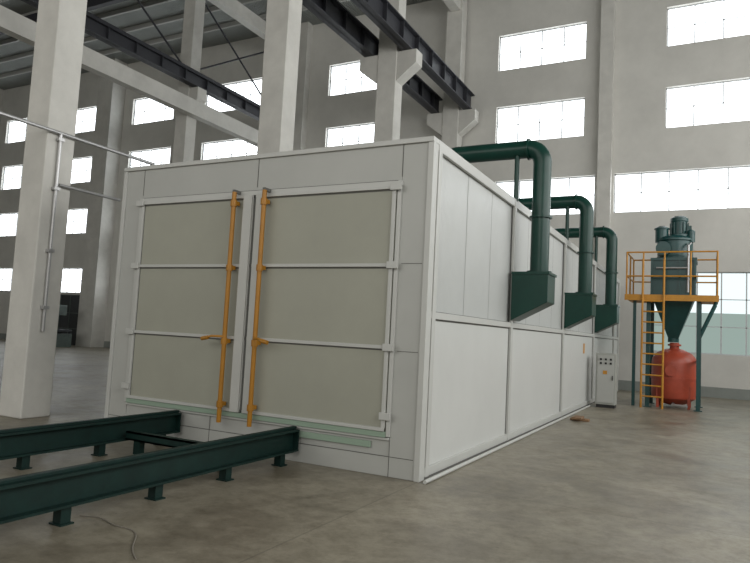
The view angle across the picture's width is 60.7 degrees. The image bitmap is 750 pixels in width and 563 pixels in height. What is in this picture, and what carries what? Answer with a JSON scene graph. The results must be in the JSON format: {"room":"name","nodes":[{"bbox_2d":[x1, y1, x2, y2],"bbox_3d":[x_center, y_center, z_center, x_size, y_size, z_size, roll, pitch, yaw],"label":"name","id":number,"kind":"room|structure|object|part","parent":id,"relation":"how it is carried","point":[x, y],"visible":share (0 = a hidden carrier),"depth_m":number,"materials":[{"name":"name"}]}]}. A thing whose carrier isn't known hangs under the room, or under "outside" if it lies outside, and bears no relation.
{"room":"workshop","nodes":[
{"label":"workshop","id":0,"kind":"room"},
{"bbox_2d":[0,0,126,34],"bbox_3d":[-9.129,-12.609,27.193,60.000,0.480,0.240,1,-5,28],"label":"roof beam","id":1,"kind":"structure","parent":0,"point":[91,4],"depth_m":28.94,"materials":[{"name":"grey metal"}]},
{"bbox_2d":[75,58,127,346],"bbox_3d":[-15.424,-4.489,36.242,1.200,16.300,0.900,1,-5,28],"label":"column","id":2,"kind":"structure","parent":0,"point":[94,290],"depth_m":35.83,"materials":[{"name":"paint"}]},
{"bbox_2d":[0,0,349,78],"bbox_3d":[-14.964,-14.155,16.014,60.000,0.220,34.600,1,-5,28],"label":"roof","id":3,"kind":"structure","parent":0,"point":[153,2],"depth_m":31.62,"materials":[{"name":"grey metal"}]},
{"bbox_2d":[0,0,430,89],"bbox_3d":[-15.023,-14.354,15.896,60.600,0.150,38.900,1,-5,28],"label":"ceiling","id":4,"kind":"structure","parent":0,"point":[173,8],"depth_m":32.20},
{"bbox_2d":[0,339,749,562],"bbox_3d":[-15.875,2.047,14.588,60.600,0.200,38.900,1,-5,28],"label":"floor","id":5,"kind":"structure","parent":0,"point":[629,483],"depth_m":6.12,"materials":[{"name":"concrete"}]},
{"bbox_2d":[0,0,86,418],"bbox_3d":[-5.134,-5.985,10.800,0.560,16.300,0.500,1,-5,28],"label":"column","id":6,"kind":"structure","parent":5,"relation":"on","point":[29,356],"depth_m":10.23,"materials":[{"name":"paint"}]},
{"bbox_2d":[56,305,71,346],"bbox_3d":[-17.022,2.328,33.969,1.800,2.200,1.100,1,-5,28],"label":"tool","id":7,"kind":"object","parent":5,"relation":"on","point":[63,339],"visible":0.23,"depth_m":33.71,"materials":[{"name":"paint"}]},
{"bbox_2d":[13,435,165,469],"bbox_3d":[-4.767,1.656,4.596,0.140,0.140,8.670,1,-5,28],"label":"feet","id":8,"kind":"object","parent":5,"relation":"on","point":[22,463],"visible":0.64,"depth_m":6.70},
{"bbox_2d":[0,413,181,459],"bbox_3d":[-4.732,1.465,4.660,0.180,0.255,8.940,1,-5,28],"label":"flange","id":9,"kind":"object","parent":8,"relation":"on","point":[171,414],"visible":0.7,"depth_m":7.15,"materials":[{"name":"green paint"}]},
{"bbox_2d":[0,410,178,433],"bbox_3d":[-4.720,1.324,4.681,0.060,0.030,8.960,1,-5,28],"label":"rail","id":10,"kind":"object","parent":9,"relation":"on","point":[171,411],"visible":1,"depth_m":7.30,"materials":[{"name":"green metal"}]},
{"bbox_2d":[0,415,180,456],"bbox_3d":[-4.732,1.467,4.660,0.170,0.250,8.940,1,-5,28],"label":"web","id":11,"kind":"object","parent":9,"relation":"attached to","point":[37,441],"visible":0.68,"depth_m":7.29,"materials":[{"name":"green paint"}]},
{"bbox_2d":[79,515,136,558],"bbox_3d":[-1.920,1.885,4.811,0.214,0.010,1.181,7,-6,-41],"label":"cable","id":12,"kind":"object","parent":5,"relation":"on","point":[79,515],"visible":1,"depth_m":4.94,"materials":[{"name":"grey plastic"}]},
{"bbox_2d":[125,430,201,454],"bbox_3d":[-2.238,1.950,7.386,1.700,0.260,0.100,1,-5,28],"label":"tie","id":13,"kind":"object","parent":5,"relation":"on","point":[140,438],"visible":0.47,"depth_m":7.56,"materials":[{"name":"green paint"}]},
{"bbox_2d":[48,455,286,526],"bbox_3d":[-3.084,1.673,3.715,0.140,0.140,8.670,1,-5,28],"label":"feet","id":14,"kind":"object","parent":5,"relation":"on","point":[61,518],"visible":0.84,"depth_m":5.77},
{"bbox_2d":[0,429,299,524],"bbox_3d":[-3.049,1.482,3.780,0.180,0.255,8.940,1,-5,28],"label":"flange","id":15,"kind":"object","parent":14,"relation":"on","point":[7,519],"visible":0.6,"depth_m":5.46,"materials":[{"name":"green paint"}]},
{"bbox_2d":[0,426,296,484],"bbox_3d":[-3.037,1.341,3.800,0.060,0.030,8.960,1,-5,28],"label":"rail","id":16,"kind":"object","parent":15,"relation":"on","point":[14,479],"visible":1,"depth_m":5.51,"materials":[{"name":"green metal"}]},
{"bbox_2d":[0,432,298,517],"bbox_3d":[-3.049,1.484,3.779,0.170,0.250,8.940,1,-5,28],"label":"web","id":17,"kind":"object","parent":15,"relation":"attached to","point":[17,500],"visible":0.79,"depth_m":5.54,"materials":[{"name":"green paint"}]},
{"bbox_2d":[172,0,204,162],"bbox_3d":[-7.666,-4.935,25.609,0.600,16.300,0.550,1,-5,28],"label":"shaft","id":18,"kind":"object","parent":5,"relation":"on","point":[194,10],"visible":0.2,"depth_m":25.68,"materials":[{"name":"paint"}]},
{"bbox_2d":[189,87,206,103],"bbox_3d":[-7.089,-7.170,25.546,0.460,1.000,0.490,1,-5,28],"label":"bracket","id":19,"kind":"object","parent":18,"relation":"attached to","point":[197,93],"visible":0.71,"depth_m":25.38,"materials":[{"name":"paint"}]},
{"bbox_2d":[200,2,263,95],"bbox_3d":[-6.095,-9.979,28.727,0.080,3.468,5.641,1,-5,28],"label":"rods","id":20,"kind":"object","parent":18,"relation":"attached to","point":[207,7],"visible":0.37,"depth_m":28.23,"materials":[{"name":"grey paint"}]},
{"bbox_2d":[257,0,301,153],"bbox_3d":[-2.369,-5.419,16.095,0.700,16.300,0.550,1,-5,28],"label":"column","id":21,"kind":"structure","parent":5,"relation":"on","point":[283,17],"depth_m":15.84,"materials":[{"name":"paint"}]},
{"bbox_2d":[104,136,619,483],"bbox_3d":[2.271,1.036,15.659,5.102,3.860,17.276,1,-5,28],"label":"booth","id":22,"kind":"object","parent":5,"relation":"on","point":[356,298],"visible":0.95,"depth_m":8.18,"materials":[{"name":"white paint"}]},
{"bbox_3d":[-2.535,0.261,8.759,2.030,2.810,0.030,1,-5,28],"label":"door panel","id":23,"kind":"part","parent":22,"relation":"part of","materials":[{"name":"beige metal"}]},
{"bbox_3d":[-2.549,0.258,8.732,2.030,2.810,0.030,1,-5,28],"label":"door frame","id":24,"kind":"part","parent":22,"relation":"part of","materials":[{"name":"white metal"}]},
{"bbox_3d":[-1.597,0.277,8.352,4.950,3.810,0.120,1,-5,28],"label":"frame","id":25,"kind":"part","parent":22,"relation":"part of","materials":[{"name":"white paint"}]},
{"bbox_3d":[-1.600,0.251,8.345,4.990,3.860,0.160,1,-5,28],"label":"trim","id":26,"kind":"part","parent":22,"relation":"part of","materials":[{"name":"white metal"}]},
{"bbox_3d":[-0.720,0.277,7.775,2.020,2.810,0.030,1,-5,28],"label":"door frame","id":27,"kind":"part","parent":22,"relation":"part of","materials":[{"name":"white metal"}]},
{"bbox_3d":[-0.706,0.279,7.801,2.020,2.810,0.030,1,-5,28],"label":"door panel","id":28,"kind":"part","parent":22,"relation":"part of","materials":[{"name":"beige metal"}]},
{"bbox_2d":[451,138,556,320],"bbox_3d":[1.920,-0.852,10.602,2.065,2.972,0.550,1,-5,28],"label":"duct","id":29,"kind":"object","parent":22,"relation":"on","point":[533,290],"visible":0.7,"depth_m":10.14,"materials":[{"name":"green metal"}]},
{"bbox_3d":[2.305,-1.680,10.432,0.077,0.760,0.077,1,-5,28],"label":"support post","id":30,"kind":"part","parent":29,"relation":"part of","materials":[{"name":"metal"}]},
{"bbox_2d":[510,271,556,320],"bbox_3d":[2.516,0.252,10.172,0.590,0.767,0.550,1,-5,28],"label":"hood","id":31,"kind":"object","parent":29,"relation":"attached to","point":[532,292],"depth_m":9.98,"materials":[{"name":"green paint"}]},
{"bbox_3d":[4.519,1.061,14.706,0.050,3.830,16.880,1,-5,28],"label":"frame","id":32,"kind":"part","parent":22,"relation":"part of","materials":[{"name":"white metal"}]},
{"bbox_2d":[518,194,596,328],"bbox_3d":[3.856,-0.456,14.308,2.065,2.972,0.550,1,-5,28],"label":"duct","id":33,"kind":"object","parent":22,"relation":"attached to","point":[580,306],"visible":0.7,"depth_m":13.83,"materials":[{"name":"green metal"}]},
{"bbox_3d":[4.241,-1.284,14.139,0.077,0.760,0.077,1,-5,28],"label":"support post","id":34,"kind":"part","parent":33,"relation":"part of","materials":[{"name":"green metal"}]},
{"bbox_2d":[564,293,596,328],"bbox_3d":[4.452,0.649,13.879,0.590,0.767,0.550,1,-5,28],"label":"hood","id":35,"kind":"object","parent":33,"relation":"attached to","point":[579,307],"depth_m":13.68,"materials":[{"name":"green paint"}]},
{"bbox_2d":[555,226,619,332],"bbox_3d":[5.745,-0.069,17.926,2.065,2.972,0.550,1,-5,28],"label":"duct","id":36,"kind":"object","parent":22,"relation":"attached to","point":[607,314],"visible":0.7,"depth_m":17.45,"materials":[{"name":"green metal"}]},
{"bbox_3d":[6.130,-0.897,17.757,0.077,0.760,0.077,1,-5,28],"label":"support post","id":37,"kind":"part","parent":36,"relation":"part of","materials":[{"name":"green metal"}]},
{"bbox_2d":[594,305,619,332],"bbox_3d":[6.342,1.035,17.497,0.590,0.767,0.550,1,-5,28],"label":"hood","id":38,"kind":"object","parent":36,"relation":"attached to","point":[607,316],"depth_m":17.29,"materials":[{"name":"green paint"}]},
{"bbox_2d":[374,0,405,141],"bbox_3d":[0.397,-4.853,21.389,0.700,16.300,0.550,1,-5,28],"label":"shaft","id":39,"kind":"object","parent":5,"relation":"on","point":[388,90],"visible":0.2,"depth_m":21.28,"materials":[{"name":"paint"}]},
{"bbox_2d":[360,55,377,83],"bbox_3d":[-0.103,-7.099,21.890,0.710,1.000,0.490,1,-5,28],"label":"bracket","id":40,"kind":"object","parent":39,"relation":"attached to","point":[368,65],"visible":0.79,"depth_m":21.66,"materials":[{"name":"paint"}]},
{"bbox_2d":[396,48,422,85],"bbox_3d":[1.129,-7.086,21.246,0.710,1.000,0.490,1,-5,28],"label":"bracket","id":41,"kind":"object","parent":39,"relation":"attached to","point":[409,62],"visible":1,"depth_m":21.11,"materials":[{"name":"paint"}]},
{"bbox_2d":[442,0,467,147],"bbox_3d":[3.116,-4.296,26.596,0.700,16.300,0.550,1,-5,28],"label":"shaft","id":42,"kind":"object","parent":5,"relation":"on","point":[456,20],"visible":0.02,"depth_m":26.72,"materials":[{"name":"paint"}]},
{"bbox_2d":[302,0,442,113],"bbox_3d":[-5.590,-9.147,11.377,0.360,0.840,36.000,1,-5,28],"label":"girder","id":43,"kind":"object","parent":42,"relation":"on","point":[332,13],"visible":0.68,"depth_m":20.92,"materials":[{"name":"grey metal"}]},
{"bbox_2d":[351,0,474,109],"bbox_3d":[-4.332,-9.134,10.718,0.360,0.840,36.000,1,-5,28],"label":"girder","id":44,"kind":"object","parent":42,"relation":"on","point":[381,13],"visible":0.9,"depth_m":21.45,"materials":[{"name":"grey metal"}]},
{"bbox_2d":[427,112,442,135],"bbox_3d":[2.616,-6.542,27.097,0.710,1.000,0.490,1,-5,28],"label":"bracket","id":45,"kind":"object","parent":42,"relation":"attached to","point":[434,121],"visible":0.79,"depth_m":26.87,"materials":[{"name":"paint"}]},
{"bbox_2d":[458,109,478,136],"bbox_3d":[3.848,-6.530,26.452,0.710,1.000,0.490,1,-5,28],"label":"bracket","id":46,"kind":"object","parent":42,"relation":"attached to","point":[469,118],"visible":1,"depth_m":26.30,"materials":[{"name":"paint"}]},
{"bbox_2d":[570,415,589,421],"bbox_3d":[4.222,2.838,13.244,0.370,0.090,0.400,1,-5,28],"label":"timber offcut","id":47,"kind":"object","parent":5,"relation":"on","point":[576,417],"visible":1,"depth_m":13.21,"materials":[{"name":"brown wood"}]},
{"bbox_2d":[595,353,617,408],"bbox_3d":[5.950,2.538,16.486,0.480,1.380,0.440,1,-5,28],"label":"cabinet","id":48,"kind":"object","parent":5,"relation":"on","point":[606,363],"visible":1,"depth_m":16.32,"materials":[{"name":"grey metal"}]},
{"bbox_3d":[5.865,2.480,16.322,0.400,1.200,0.020,1,-5,28],"label":"door panel","id":49,"kind":"part","parent":48,"relation":"part of","materials":[{"name":"white paint"}]},
{"bbox_2d":[624,216,718,411],"bbox_3d":[8.190,0.806,17.680,2.270,5.250,1.900,1,-5,28],"label":"collector","id":50,"kind":"object","parent":5,"relation":"on","point":[673,276],"visible":1,"depth_m":17.32,"materials":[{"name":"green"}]},
{"bbox_3d":[8.261,-0.106,17.800,2.234,1.252,1.794,1,-5,28],"label":"handrail","id":51,"kind":"part","parent":50,"relation":"part of","materials":[{"name":"metal"}]},
{"bbox_3d":[8.446,-1.512,17.792,0.600,0.590,0.600,1,-5,28],"label":"fan motor","id":52,"kind":"part","parent":50,"relation":"part of","materials":[{"name":"teal metal"}]},
{"bbox_2d":[651,342,695,409],"bbox_3d":[8.147,2.548,17.508,1.174,1.750,1.290,-2,-6,44],"label":"tank","id":53,"kind":"object","parent":5,"relation":"on","point":[679,364],"visible":0.94,"depth_m":17.07,"materials":[{"name":"red metal"}]},
{"bbox_3d":[-7.899,-6.550,5.506,0.700,16.300,0.550,1,-5,28],"label":"shaft","id":54,"kind":"object","parent":5,"relation":"on","visible":0},
{"bbox_2d":[0,111,154,330],"bbox_3d":[-6.520,-1.097,7.545,0.090,3.210,9.900,1,-5,28],"label":"conduit pipe","id":55,"kind":"object","parent":54,"relation":"attached to","point":[60,139],"visible":0.95,"depth_m":10.22,"materials":[{"name":"grey metal"}]},
{"bbox_2d":[443,0,460,11],"bbox_3d":[-4.664,-13.292,11.449,0.400,0.600,36.200,1,-5,28],"label":"beam","id":56,"kind":"structure","parent":54,"relation":"attached to","point":[453,5],"depth_m":26.48,"materials":[{"name":"paint"}]},
{"bbox_2d":[0,0,749,389],"bbox_3d":[-6.553,-4.345,32.274,60.600,16.300,0.300,1,-5,28],"label":"wall","id":57,"kind":"structure","parent":0,"point":[645,66],"depth_m":25.03,"materials":[{"name":"paint"}]},
{"bbox_2d":[0,269,11,290],"bbox_3d":[-22.890,-0.101,40.393,3.600,1.450,0.010,1,-5,28],"label":"pane","id":58,"kind":"object","parent":57,"relation":"attached to","point":[7,272],"visible":0.44,"depth_m":40.65,"materials":[{"name":"glass"}]},
{"bbox_2d":[0,268,12,290],"bbox_3d":[-22.893,-0.101,40.388,3.600,1.450,0.080,1,-5,28],"label":"frame","id":59,"kind":"object","parent":57,"relation":"attached to","point":[0,268],"visible":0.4,"depth_m":40.73,"materials":[{"name":"grey paint"}]},
{"bbox_2d":[0,214,16,235],"bbox_3d":[-22.709,-3.600,40.672,3.600,1.480,0.010,1,-5,28],"label":"pane","id":60,"kind":"object","parent":57,"relation":"attached to","point":[12,217],"visible":0.27,"depth_m":41.06,"materials":[{"name":"glass"}]},
{"bbox_2d":[0,213,17,235],"bbox_3d":[-22.711,-3.600,40.667,3.600,1.480,0.080,1,-5,28],"label":"frame","id":61,"kind":"object","parent":57,"relation":"attached to","point":[12,213],"visible":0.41,"depth_m":41.04,"materials":[{"name":"grey paint"}]},
{"bbox_2d":[4,166,21,189],"bbox_3d":[-22.550,-6.661,40.916,3.600,1.530,0.010,1,-5,28],"label":"pane","id":62,"kind":"object","parent":57,"relation":"attached to","point":[17,170],"visible":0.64,"depth_m":41.32,"materials":[{"name":"glass"}]},
{"bbox_2d":[3,165,22,189],"bbox_3d":[-22.552,-6.662,40.912,3.600,1.530,0.080,1,-5,28],"label":"frame","id":63,"kind":"object","parent":57,"relation":"attached to","point":[20,165],"visible":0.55,"depth_m":41.34,"materials":[{"name":"grey paint"}]},
{"bbox_2d":[8,121,25,142],"bbox_3d":[-22.392,-9.702,41.159,3.600,1.500,0.010,1,-5,28],"label":"pane","id":64,"kind":"object","parent":57,"relation":"attached to","point":[13,125],"visible":0.36,"depth_m":41.60,"materials":[{"name":"white glass"}]},
{"bbox_2d":[7,119,26,142],"bbox_3d":[-22.394,-9.703,41.154,3.600,1.500,0.080,1,-5,28],"label":"frame","id":65,"kind":"object","parent":57,"relation":"attached to","point":[17,131],"visible":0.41,"depth_m":41.58,"materials":[{"name":"grey paint"}]},
{"bbox_2d":[59,295,79,344],"bbox_3d":[-18.072,2.198,37.296,4.250,2.880,0.060,1,-5,28],"label":"door","id":66,"kind":"structure","parent":57,"relation":"in","point":[63,323],"depth_m":37.01,"materials":[{"name":"black metal"}]},
{"bbox_2d":[58,294,79,333],"bbox_3d":[-18.093,2.193,37.257,4.250,2.880,0.030,1,-5,28],"label":"stile","id":67,"kind":"object","parent":66,"relation":"attached to","point":[69,312],"depth_m":37.10,"materials":[{"name":"black metal"}]},
{"bbox_2d":[61,269,81,291],"bbox_3d":[-17.442,-0.045,37.541,3.100,1.450,0.010,1,-5,28],"label":"pane","id":68,"kind":"object","parent":57,"relation":"attached to","point":[72,272],"visible":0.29,"depth_m":37.76,"materials":[{"name":"glass"}]},
{"bbox_2d":[61,268,81,292],"bbox_3d":[-17.444,-0.046,37.537,3.100,1.450,0.080,1,-5,28],"label":"frame","id":69,"kind":"object","parent":57,"relation":"attached to","point":[63,268],"visible":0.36,"depth_m":37.73,"materials":[{"name":"grey paint"}]},
{"bbox_2d":[66,210,86,233],"bbox_3d":[-17.260,-3.545,37.820,3.100,1.480,0.010,1,-5,28],"label":"pane","id":70,"kind":"object","parent":57,"relation":"attached to","point":[78,213],"visible":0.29,"depth_m":38.05,"materials":[{"name":"glass"}]},
{"bbox_2d":[68,209,86,233],"bbox_3d":[-17.262,-3.545,37.816,3.100,1.480,0.080,1,-5,28],"label":"frame","id":71,"kind":"object","parent":57,"relation":"attached to","point":[82,221],"visible":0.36,"depth_m":37.99,"materials":[{"name":"grey paint"}]},
{"bbox_2d":[71,158,91,182],"bbox_3d":[-17.101,-6.606,38.064,3.100,1.530,0.010,1,-5,28],"label":"pane","id":72,"kind":"object","parent":57,"relation":"attached to","point":[82,162],"visible":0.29,"depth_m":38.29,"materials":[{"name":"glass"}]},
{"bbox_2d":[72,157,91,182],"bbox_3d":[-17.104,-6.606,38.060,3.100,1.530,0.080,1,-5,28],"label":"frame","id":73,"kind":"object","parent":57,"relation":"attached to","point":[87,157],"visible":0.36,"depth_m":38.24,"materials":[{"name":"grey paint"}]},
{"bbox_2d":[75,108,95,132],"bbox_3d":[-16.943,-9.647,38.307,3.100,1.500,0.010,1,-5,28],"label":"pane","id":74,"kind":"object","parent":57,"relation":"attached to","point":[87,113],"visible":0.29,"depth_m":38.53,"materials":[{"name":"white glass"}]},
{"bbox_2d":[76,107,95,131],"bbox_3d":[-16.946,-9.647,38.303,3.100,1.500,0.080,1,-5,28],"label":"frame","id":75,"kind":"object","parent":57,"relation":"attached to","point":[82,121],"visible":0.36,"depth_m":38.46,"materials":[{"name":"grey paint"}]},
{"bbox_2d":[130,148,170,166],"bbox_3d":[-12.452,-6.559,35.626,3.200,1.530,0.080,1,-5,28],"label":"frame","id":76,"kind":"object","parent":57,"relation":"attached to","point":[161,162],"visible":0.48,"depth_m":35.64,"materials":[{"name":"grey paint"}]},
{"bbox_2d":[131,149,170,166],"bbox_3d":[-12.450,-6.558,35.630,3.200,1.530,0.010,1,-5,28],"label":"pane","id":77,"kind":"object","parent":57,"relation":"attached to","point":[156,154],"visible":0.29,"depth_m":35.59,"materials":[{"name":"glass"}]},
{"bbox_2d":[133,98,168,124],"bbox_3d":[-12.294,-9.600,35.868,3.200,1.500,0.080,1,-5,28],"label":"frame","id":78,"kind":"object","parent":57,"relation":"attached to","point":[144,111],"visible":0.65,"depth_m":36.19,"materials":[{"name":"grey paint"}]},
{"bbox_2d":[134,99,173,124],"bbox_3d":[-12.292,-9.600,35.873,3.200,1.500,0.010,1,-5,28],"label":"pane","id":79,"kind":"object","parent":57,"relation":"attached to","point":[150,104],"visible":0.57,"depth_m":36.03,"materials":[{"name":"white glass"}]},
{"bbox_2d":[202,139,256,159],"bbox_3d":[-7.358,-6.507,32.960,3.900,1.530,0.080,1,-5,28],"label":"frame","id":80,"kind":"object","parent":57,"relation":"attached to","point":[246,153],"visible":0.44,"depth_m":33.20,"materials":[{"name":"grey paint"}]},
{"bbox_2d":[203,140,256,159],"bbox_3d":[-7.356,-6.507,32.964,3.900,1.530,0.010,1,-5,28],"label":"pane","id":81,"kind":"object","parent":57,"relation":"attached to","point":[240,146],"visible":0.43,"depth_m":33.11,"materials":[{"name":"glass"}]},
{"bbox_2d":[206,79,261,111],"bbox_3d":[-7.200,-9.548,33.202,3.900,1.500,0.080,1,-5,28],"label":"frame","id":82,"kind":"object","parent":57,"relation":"attached to","point":[250,94],"visible":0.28,"depth_m":33.10,"materials":[{"name":"grey paint"}]},
{"bbox_2d":[207,80,261,111],"bbox_3d":[-7.198,-9.548,33.207,3.900,1.500,0.010,1,-5,28],"label":"pane","id":83,"kind":"object","parent":57,"relation":"attached to","point":[242,88],"visible":0.21,"depth_m":33.05,"materials":[{"name":"white glass"}]},
{"bbox_2d":[293,22,312,149],"bbox_3d":[-3.880,-4.349,30.482,0.800,16.300,0.400,1,-5,28],"label":"pilaster","id":84,"kind":"object","parent":57,"relation":"attached to","point":[301,111],"visible":0.21,"depth_m":30.65,"materials":[{"name":"paint"}]},
{"bbox_2d":[0,5,258,146],"bbox_3d":[-12.587,-7.944,15.015,0.350,0.600,36.200,1,-5,28],"label":"tie beam","id":85,"kind":"structure","parent":84,"relation":"attached to","point":[13,24],"depth_m":22.82,"materials":[{"name":"paint"}]},
{"bbox_2d":[21,0,259,120],"bbox_3d":[-12.506,-9.117,14.985,0.300,0.640,36.000,1,-5,28],"label":"girder","id":86,"kind":"object","parent":84,"relation":"attached to","point":[96,27],"visible":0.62,"depth_m":23.70,"materials":[{"name":"grey metal"}]},
{"bbox_3d":[-12.493,-9.366,15.005,0.100,0.140,36.000,1,-5,28],"label":"crane rail","id":87,"kind":"part","parent":86,"relation":"part of","materials":[{"name":"grey metal"}]},
{"bbox_2d":[330,62,366,95],"bbox_3d":[-0.600,-9.481,29.748,3.400,1.500,0.080,1,-5,28],"label":"frame","id":88,"kind":"object","parent":57,"relation":"attached to","point":[346,79],"visible":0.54,"depth_m":30.13,"materials":[{"name":"grey paint"}]},
{"bbox_2d":[327,123,374,146],"bbox_3d":[-0.758,-6.440,29.505,3.400,1.530,0.080,1,-5,28],"label":"frame","id":89,"kind":"object","parent":57,"relation":"attached to","point":[358,141],"visible":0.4,"depth_m":29.81,"materials":[{"name":"grey paint"}]},
{"bbox_2d":[328,124,374,146],"bbox_3d":[-0.755,-6.440,29.510,3.400,1.530,0.010,1,-5,28],"label":"pane","id":90,"kind":"object","parent":57,"relation":"attached to","point":[366,132],"visible":0.43,"depth_m":29.72,"materials":[{"name":"glass"}]},
{"bbox_2d":[331,63,376,95],"bbox_3d":[-0.597,-9.481,29.752,3.400,1.500,0.010,1,-5,28],"label":"pane","id":91,"kind":"object","parent":57,"relation":"attached to","point":[353,70],"visible":0.57,"depth_m":30.05,"materials":[{"name":"white glass"}]},
{"bbox_2d":[0,333,749,399],"bbox_3d":[-7.039,3.579,31.500,60.000,0.350,0.020,1,-5,28],"label":"baseboard","id":92,"kind":"structure","parent":57,"relation":"attached to","point":[715,392],"depth_m":21.81,"materials":[{"name":"paint"}]},
{"bbox_2d":[496,98,584,142],"bbox_3d":[6.596,-6.365,25.657,3.500,1.530,0.080,1,-5,28],"label":"frame","id":93,"kind":"object","parent":57,"relation":"attached to","point":[540,104],"visible":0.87,"depth_m":25.66,"materials":[{"name":"grey paint"}]},
{"bbox_2d":[498,100,583,142],"bbox_3d":[6.598,-6.365,25.661,3.500,1.530,0.010,1,-5,28],"label":"pane","id":94,"kind":"object","parent":57,"relation":"attached to","point":[571,109],"visible":0.86,"depth_m":25.61,"materials":[{"name":"white glass"}]},
{"bbox_2d":[500,24,585,70],"bbox_3d":[6.756,-9.406,25.904,3.500,1.500,0.010,1,-5,28],"label":"pane","id":95,"kind":"object","parent":57,"relation":"attached to","point":[574,34],"visible":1,"depth_m":25.86,"materials":[{"name":"white glass"}]},
{"bbox_2d":[499,23,586,70],"bbox_3d":[6.754,-9.407,25.899,3.500,1.500,0.080,1,-5,28],"label":"frame","id":96,"kind":"object","parent":57,"relation":"attached to","point":[542,31],"visible":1,"depth_m":25.89,"materials":[{"name":"grey paint"}]},
{"bbox_2d":[496,176,594,214],"bbox_3d":[6.658,-3.302,25.297,3.900,1.480,0.080,1,-5,28],"label":"frame","id":97,"kind":"object","parent":57,"relation":"attached to","point":[585,176],"visible":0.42,"depth_m":24.85,"materials":[{"name":"grey paint"}]},
{"bbox_2d":[497,177,594,214],"bbox_3d":[6.661,-3.301,25.301,3.900,1.480,0.010,1,-5,28],"label":"pane","id":98,"kind":"object","parent":57,"relation":"attached to","point":[580,186],"visible":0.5,"depth_m":24.96,"materials":[{"name":"glass"}]},
{"bbox_2d":[596,0,615,268],"bbox_3d":[8.600,-4.218,24.007,0.480,16.300,0.300,1,-5,28],"label":"pilaster","id":99,"kind":"object","parent":57,"relation":"attached to","point":[608,7],"visible":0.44,"depth_m":24.02,"materials":[{"name":"paint"}]},
{"bbox_2d":[614,166,749,212],"bbox_3d":[11.478,-3.253,22.774,5.620,1.480,0.080,1,-5,28],"label":"frame","id":100,"kind":"object","parent":57,"relation":"attached to","point":[728,168],"visible":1,"depth_m":23.07,"materials":[{"name":"grey paint"}]},
{"bbox_2d":[615,167,749,211],"bbox_3d":[11.480,-3.252,22.779,5.620,1.480,0.010,1,-5,28],"label":"pane","id":101,"kind":"object","parent":57,"relation":"attached to","point":[738,177],"visible":1,"depth_m":22.97,"materials":[{"name":"glass"}]},
{"bbox_2d":[654,273,749,313],"bbox_3d":[11.965,0.391,22.136,4.500,1.425,0.010,1,-5,28],"label":"pane","id":102,"kind":"object","parent":57,"relation":"attached to","point":[733,284],"visible":0.44,"depth_m":22.04,"materials":[{"name":"glass"}]},
{"bbox_2d":[654,272,749,356],"bbox_3d":[11.926,1.099,22.075,4.500,2.850,0.080,1,-5,28],"label":"frame","id":103,"kind":"object","parent":57,"relation":"attached to","point":[721,299],"visible":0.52,"depth_m":22.00,"materials":[{"name":"grey paint"}]},
{"bbox_2d":[654,312,749,354],"bbox_3d":[11.891,1.809,22.023,4.500,1.425,0.010,1,-5,28],"label":"pane","id":104,"kind":"object","parent":103,"relation":"in","point":[733,339],"visible":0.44,"depth_m":22.10,"materials":[{"name":"glass"}]},
{"bbox_2d":[665,79,749,127],"bbox_3d":[12.310,-6.307,22.666,3.700,1.530,0.080,1,-5,28],"label":"frame","id":105,"kind":"object","parent":57,"relation":"attached to","point":[693,86],"visible":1,"depth_m":23.01,"materials":[{"name":"grey paint"}]},
{"bbox_2d":[667,80,749,127],"bbox_3d":[12.313,-6.307,22.670,3.700,1.530,0.010,1,-5,28],"label":"pane","id":106,"kind":"object","parent":57,"relation":"attached to","point":[740,90],"visible":1,"depth_m":22.87,"materials":[{"name":"white glass"}]},
{"bbox_2d":[667,0,749,45],"bbox_3d":[12.468,-9.348,22.909,3.700,1.500,0.080,1,-5,28],"label":"frame","id":107,"kind":"object","parent":57,"relation":"attached to","point":[694,5],"visible":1,"depth_m":23.29,"materials":[{"name":"grey paint"}]},
{"bbox_2d":[668,0,749,45],"bbox_3d":[12.470,-9.348,22.913,3.700,1.500,0.010,1,-5,28],"label":"pane","id":108,"kind":"object","parent":57,"relation":"attached to","point":[708,12],"visible":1,"depth_m":23.13,"materials":[{"name":"white glass"}]},
{"bbox_3d":[-10.431,-5.501,20.314,0.600,16.300,0.550,1,-5,28],"label":"shaft","id":109,"kind":"object","parent":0,"visible":0},
{"bbox_2d":[136,0,180,61],"bbox_3d":[-8.860,-10.544,23.433,0.080,3.468,5.641,1,-5,28],"label":"rods","id":110,"kind":"object","parent":109,"relation":"attached to","point":[138,1],"visible":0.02,"depth_m":24.53,"materials":[{"name":"grey paint"}]},
{"bbox_2d":[208,0,265,39],"bbox_3d":[-12.770,-13.374,15.691,0.400,0.600,36.200,1,-5,28],"label":"beam","id":111,"kind":"structure","parent":109,"relation":"attached to","point":[235,9],"depth_m":28.59,"materials":[{"name":"paint"}]}
]}

